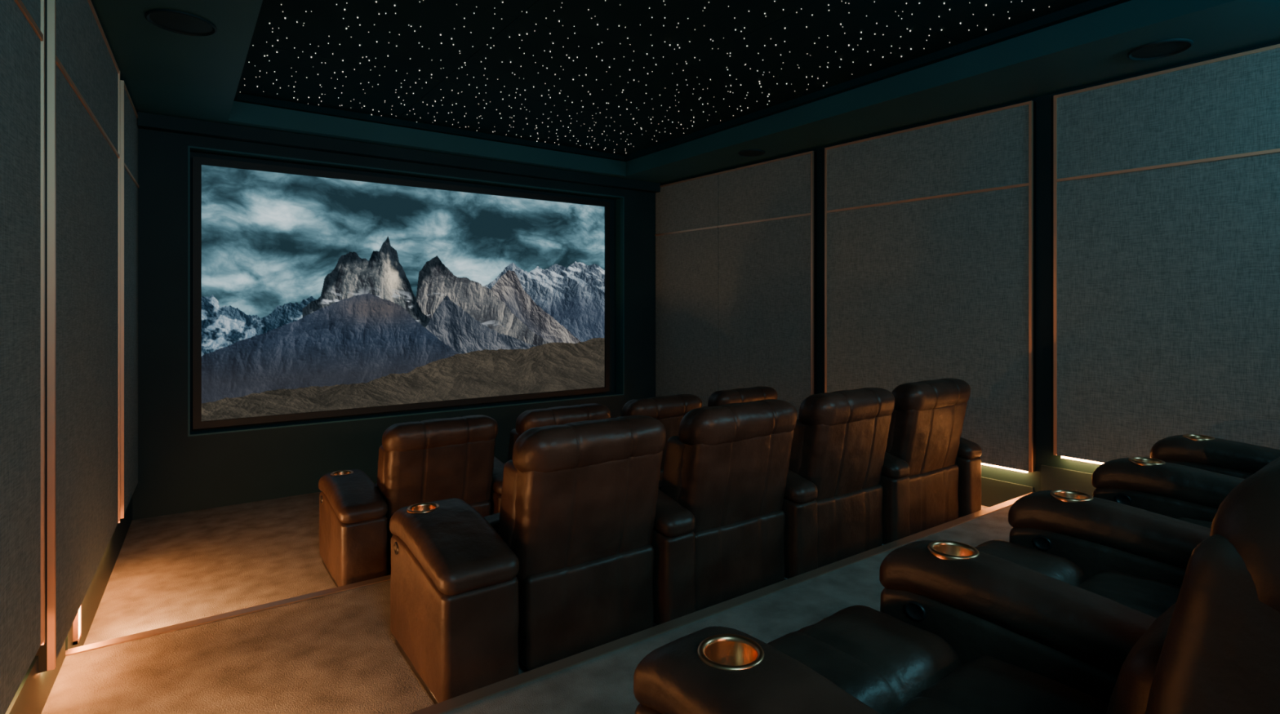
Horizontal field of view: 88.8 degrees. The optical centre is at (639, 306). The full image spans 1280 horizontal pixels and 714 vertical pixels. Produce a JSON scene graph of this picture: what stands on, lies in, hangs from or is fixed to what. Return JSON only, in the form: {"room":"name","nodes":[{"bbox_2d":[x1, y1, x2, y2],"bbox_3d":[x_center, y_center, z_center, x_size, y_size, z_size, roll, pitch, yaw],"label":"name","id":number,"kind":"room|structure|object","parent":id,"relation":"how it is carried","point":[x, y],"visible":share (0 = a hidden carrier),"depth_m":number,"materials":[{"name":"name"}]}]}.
{"room":"home theater","nodes":[
{"label":"home theater","id":0,"kind":"room"},
{"bbox_2d":[83,492,389,645],"bbox_3d":[0.363,1.635,3.158,5.431,0.150,7.720,0,0,-35],"label":"floor","id":1,"kind":"structure","parent":0,"point":[170,570],"depth_m":3.92,"materials":[{"name":"beige carpet"}]},
{"bbox_2d":[65,574,391,656],"bbox_3d":[-0.308,1.432,4.118,5.015,0.036,0.053,0,0,-35],"label":"trim","id":2,"kind":"structure","parent":1,"relation":"attached to","point":[89,647],"depth_m":2.96,"materials":[{"name":"beige"}]},
{"bbox_2d":[318,415,497,587],"bbox_3d":[-1.427,1.109,3.997,0.908,0.901,0.819,0,0,-35],"label":"recliner","id":3,"kind":"object","parent":1,"relation":"on","point":[435,460],"visible":0.73,"depth_m":3.69,"materials":[{"name":"brown leather"}]},
{"bbox_2d":[489,403,610,515],"bbox_3d":[-0.736,1.109,4.490,0.841,0.901,0.822,0,0,-35],"label":"recliner","id":4,"kind":"object","parent":1,"relation":"on","point":[557,415],"visible":0.2,"depth_m":4.16,"materials":[{"name":"brown leather"}]},
{"bbox_2d":[616,394,702,480],"bbox_3d":[-0.072,1.109,4.963,0.841,0.901,0.822,0,0,-35],"label":"recliner","id":5,"kind":"object","parent":1,"relation":"on","point":[669,411],"visible":0.18,"depth_m":4.70,"materials":[{"name":"brown leather"}]},
{"bbox_2d":[702,386,777,407],"bbox_3d":[0.661,1.109,5.487,1.002,0.901,0.814,0,0,-35],"label":"recliner","id":6,"kind":"object","parent":1,"relation":"on","point":[717,398],"visible":0.12,"depth_m":5.12,"materials":[{"name":"brown leather"}]},
{"bbox_2d":[132,128,655,519],"bbox_3d":[-1.836,-0.040,6.269,4.822,3.400,0.300,0,0,-35],"label":"wall","id":7,"kind":"structure","parent":0,"point":[178,473],"depth_m":5.19,"materials":[{"name":"teal paint"}]},
{"bbox_2d":[137,111,660,193],"bbox_3d":[-1.720,-1.349,6.106,4.722,0.098,0.100,0,0,-35],"label":"trim","id":8,"kind":"structure","parent":7,"relation":"attached to","point":[146,121],"depth_m":5.62,"materials":[{"name":"teal paint"}]},
{"bbox_2d":[192,156,609,429],"bbox_3d":[-1.915,-0.101,6.178,3.823,2.108,0.073,0,0,-35],"label":"projection screen","id":9,"kind":"object","parent":7,"relation":"attached to","point":[317,294],"visible":1,"depth_m":5.87,"materials":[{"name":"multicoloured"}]},
{"bbox_2d":[187,146,624,436],"bbox_3d":[-1.845,-0.113,6.168,3.990,2.205,0.154,0,0,-35],"label":"trim","id":10,"kind":"structure","parent":7,"relation":"attached to","point":[620,201],"depth_m":6.11,"materials":[{"name":"paint"}]},
{"bbox_2d":[40,505,989,713],"bbox_3d":[1.138,1.490,2.071,5.431,0.140,5.050,0,0,-35],"label":"floor","id":11,"kind":"structure","parent":0,"point":[337,653],"depth_m":2.56,"materials":[{"name":"beige carpet"}]},
{"bbox_2d":[389,415,666,704],"bbox_3d":[-0.488,0.941,2.786,0.990,0.959,0.824,0,0,-35],"label":"recliner","id":12,"kind":"object","parent":11,"relation":"on","point":[563,569],"visible":1,"depth_m":2.50,"materials":[{"name":"brown leather"}]},
{"bbox_2d":[651,399,797,626],"bbox_3d":[0.238,0.941,3.305,0.846,0.959,0.822,0,0,-35],"label":"recliner","id":13,"kind":"object","parent":11,"relation":"on","point":[718,536],"visible":0.81,"depth_m":3.00,"materials":[{"name":"brown leather"}]},
{"bbox_2d":[782,387,894,580],"bbox_3d":[0.905,0.941,3.781,0.846,0.959,0.822,0,0,-35],"label":"recliner","id":14,"kind":"object","parent":11,"relation":"on","point":[832,508],"visible":0.77,"depth_m":3.46,"materials":[{"name":"brown leather"}]},
{"bbox_2d":[880,377,982,545],"bbox_3d":[1.643,0.941,4.308,1.008,0.959,0.814,0,0,-35],"label":"recliner","id":15,"kind":"object","parent":11,"relation":"on","point":[931,477],"visible":0.66,"depth_m":3.96,"materials":[{"name":"brown leather"}]},
{"bbox_2d":[90,0,1279,184],"bbox_3d":[0.392,-1.569,3.117,5.441,0.342,7.620,0,0,-35],"label":"ceiling","id":16,"kind":"structure","parent":0,"point":[163,72],"depth_m":4.07,"materials":[{"name":"paint"}]},
{"bbox_2d":[144,8,216,35],"bbox_3d":[-2.258,-1.392,3.217,0.290,0.012,0.290,0,0,-35],"label":"ceiling speaker","id":17,"kind":"object","parent":16,"relation":"in","point":[171,20],"depth_m":3.21},
{"bbox_2d":[257,0,1034,152],"bbox_3d":[0.296,-1.596,3.208,3.472,0.004,6.598,0,0,-35],"label":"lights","id":18,"kind":"object","parent":16,"relation":"in","point":[605,0],"visible":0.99,"depth_m":4.19,"materials":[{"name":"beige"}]},
{"bbox_2d":[233,0,1131,161],"bbox_3d":[0.319,-1.625,3.237,3.620,0.150,6.700,0,0,-35],"label":"panel","id":19,"kind":"object","parent":16,"relation":"attached to","point":[581,111],"depth_m":4.20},
{"bbox_2d":[737,149,764,156],"bbox_3d":[1.016,-1.392,5.945,0.240,0.012,0.240,0,0,-35],"label":"ceiling speaker","id":20,"kind":"object","parent":16,"relation":"in","point":[748,153],"depth_m":5.95},
{"bbox_2d":[1127,38,1193,60],"bbox_3d":[2.824,-1.392,3.550,0.280,0.012,0.280,0,0,-35],"label":"ceiling speaker","id":21,"kind":"object","parent":16,"relation":"in","point":[1167,47],"depth_m":3.54},
{"bbox_2d":[444,506,1013,713],"bbox_3d":[1.577,1.340,1.456,5.431,0.160,3.540,0,0,-35],"label":"floor","id":22,"kind":"structure","parent":0,"point":[603,684],"depth_m":2.57,"materials":[{"name":"beige carpet"}]},
{"bbox_2d":[408,492,1033,713],"bbox_3d":[0.566,1.272,2.887,5.139,0.036,0.053,0,0,-35],"label":"trim","id":23,"kind":"structure","parent":22,"relation":"attached to","point":[464,700],"depth_m":2.57,"materials":[{"name":"beige"}]},
{"bbox_2d":[633,457,1279,713],"bbox_3d":[0.626,0.715,1.206,0.910,1.090,1.179,0,0,-38],"label":"recliner","id":24,"kind":"object","parent":22,"relation":"on","point":[1215,650],"visible":1,"depth_m":1.14,"materials":[{"name":"brown leather"}]},
{"bbox_2d":[879,539,1181,702],"bbox_3d":[1.307,0.715,1.733,0.860,1.090,1.179,0,0,-38],"label":"recliner","id":25,"kind":"object","parent":22,"relation":"on","point":[1033,611],"visible":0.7,"depth_m":1.64,"materials":[{"name":"brown leather"}]},
{"bbox_2d":[1008,489,1212,586],"bbox_3d":[1.968,0.715,2.243,0.859,1.090,1.179,0,0,-38],"label":"recliner","id":26,"kind":"object","parent":22,"relation":"on","point":[1097,535],"visible":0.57,"depth_m":2.15,"materials":[{"name":"brown leather"}]},
{"bbox_2d":[1091,434,1279,522],"bbox_3d":[2.700,0.715,2.810,1.027,1.090,1.173,0,0,-38],"label":"recliner","id":27,"kind":"object","parent":22,"relation":"on","point":[1186,476],"visible":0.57,"depth_m":2.79,"materials":[{"name":"brown leather"}]},
{"bbox_2d":[660,41,1279,492],"bbox_3d":[2.522,-0.015,4.728,0.200,3.450,7.784,0,0,-38],"label":"wall","id":28,"kind":"structure","parent":0,"point":[1044,104],"depth_m":4.36,"materials":[{"name":"teal paint"}]},
{"bbox_2d":[655,47,1279,471],"bbox_3d":[2.486,-0.060,4.574,0.055,2.620,7.468,0,0,-38],"label":"wall panels","id":29,"kind":"object","parent":28,"relation":"attached to","point":[1168,278],"visible":0.8,"depth_m":4.44,"materials":[{"name":"fabric"}]},
{"bbox_2d":[655,44,1279,472],"bbox_3d":[2.481,-0.060,4.570,0.058,2.620,7.468,0,0,-38],"label":"trim","id":30,"kind":"structure","parent":28,"relation":"attached to","point":[1030,184],"depth_m":4.36,"materials":[{"name":"brown wood"}]},
{"bbox_2d":[981,462,1028,473],"bbox_3d":[2.522,1.118,4.513,0.022,0.012,0.305,0,0,-38],"label":"strip light","id":31,"kind":"object","parent":28,"relation":"attached to","point":[982,464],"depth_m":4.51,"materials":[{"name":"white plastic"}]},
{"bbox_2d":[981,465,1096,506],"bbox_3d":[2.515,1.310,4.564,0.021,0.500,7.516,0,0,-38],"label":"baseboard","id":32,"kind":"structure","parent":28,"relation":"attached to","point":[993,492],"depth_m":4.33,"materials":[{"name":"teal paint"}]},
{"bbox_2d":[1061,456,1104,464],"bbox_3d":[2.810,0.978,4.142,0.022,0.012,0.234,0,0,-38],"label":"strip light","id":33,"kind":"object","parent":28,"relation":"attached to","point":[1063,457],"depth_m":4.14,"materials":[{"name":"white plastic"}]},
{"bbox_3d":[-1.810,-0.015,1.638,0.537,3.450,7.770,0,0,-35],"label":"wall","id":34,"kind":"structure","parent":0,"visible":0},
{"bbox_2d":[0,0,137,713],"bbox_3d":[-1.667,-0.040,1.642,0.055,2.660,7.419,0,0,-33],"label":"wall panels","id":35,"kind":"object","parent":34,"relation":"attached to","point":[87,166],"visible":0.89,"depth_m":2.44,"materials":[{"name":"fabric"}]},
{"bbox_2d":[5,497,132,713],"bbox_3d":[-1.654,1.310,1.590,0.021,0.500,7.518,0,0,-33],"label":"baseboard","id":36,"kind":"structure","parent":34,"relation":"attached to","point":[31,697],"depth_m":2.95,"materials":[{"name":"teal paint"}]},
{"bbox_2d":[13,0,138,671],"bbox_3d":[-1.662,-0.040,1.646,0.058,2.660,7.419,0,0,-33],"label":"trim","id":37,"kind":"structure","parent":34,"relation":"attached to","point":[52,60],"depth_m":2.26,"materials":[{"name":"brown wood"}]},
{"bbox_2d":[72,604,81,645],"bbox_3d":[-2.433,1.360,2.822,0.018,0.170,0.091,0,0,-33],"label":"step light","id":38,"kind":"object","parent":34,"relation":"attached to","point":[77,624],"visible":0.59,"depth_m":2.79,"materials":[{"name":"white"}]}
]}

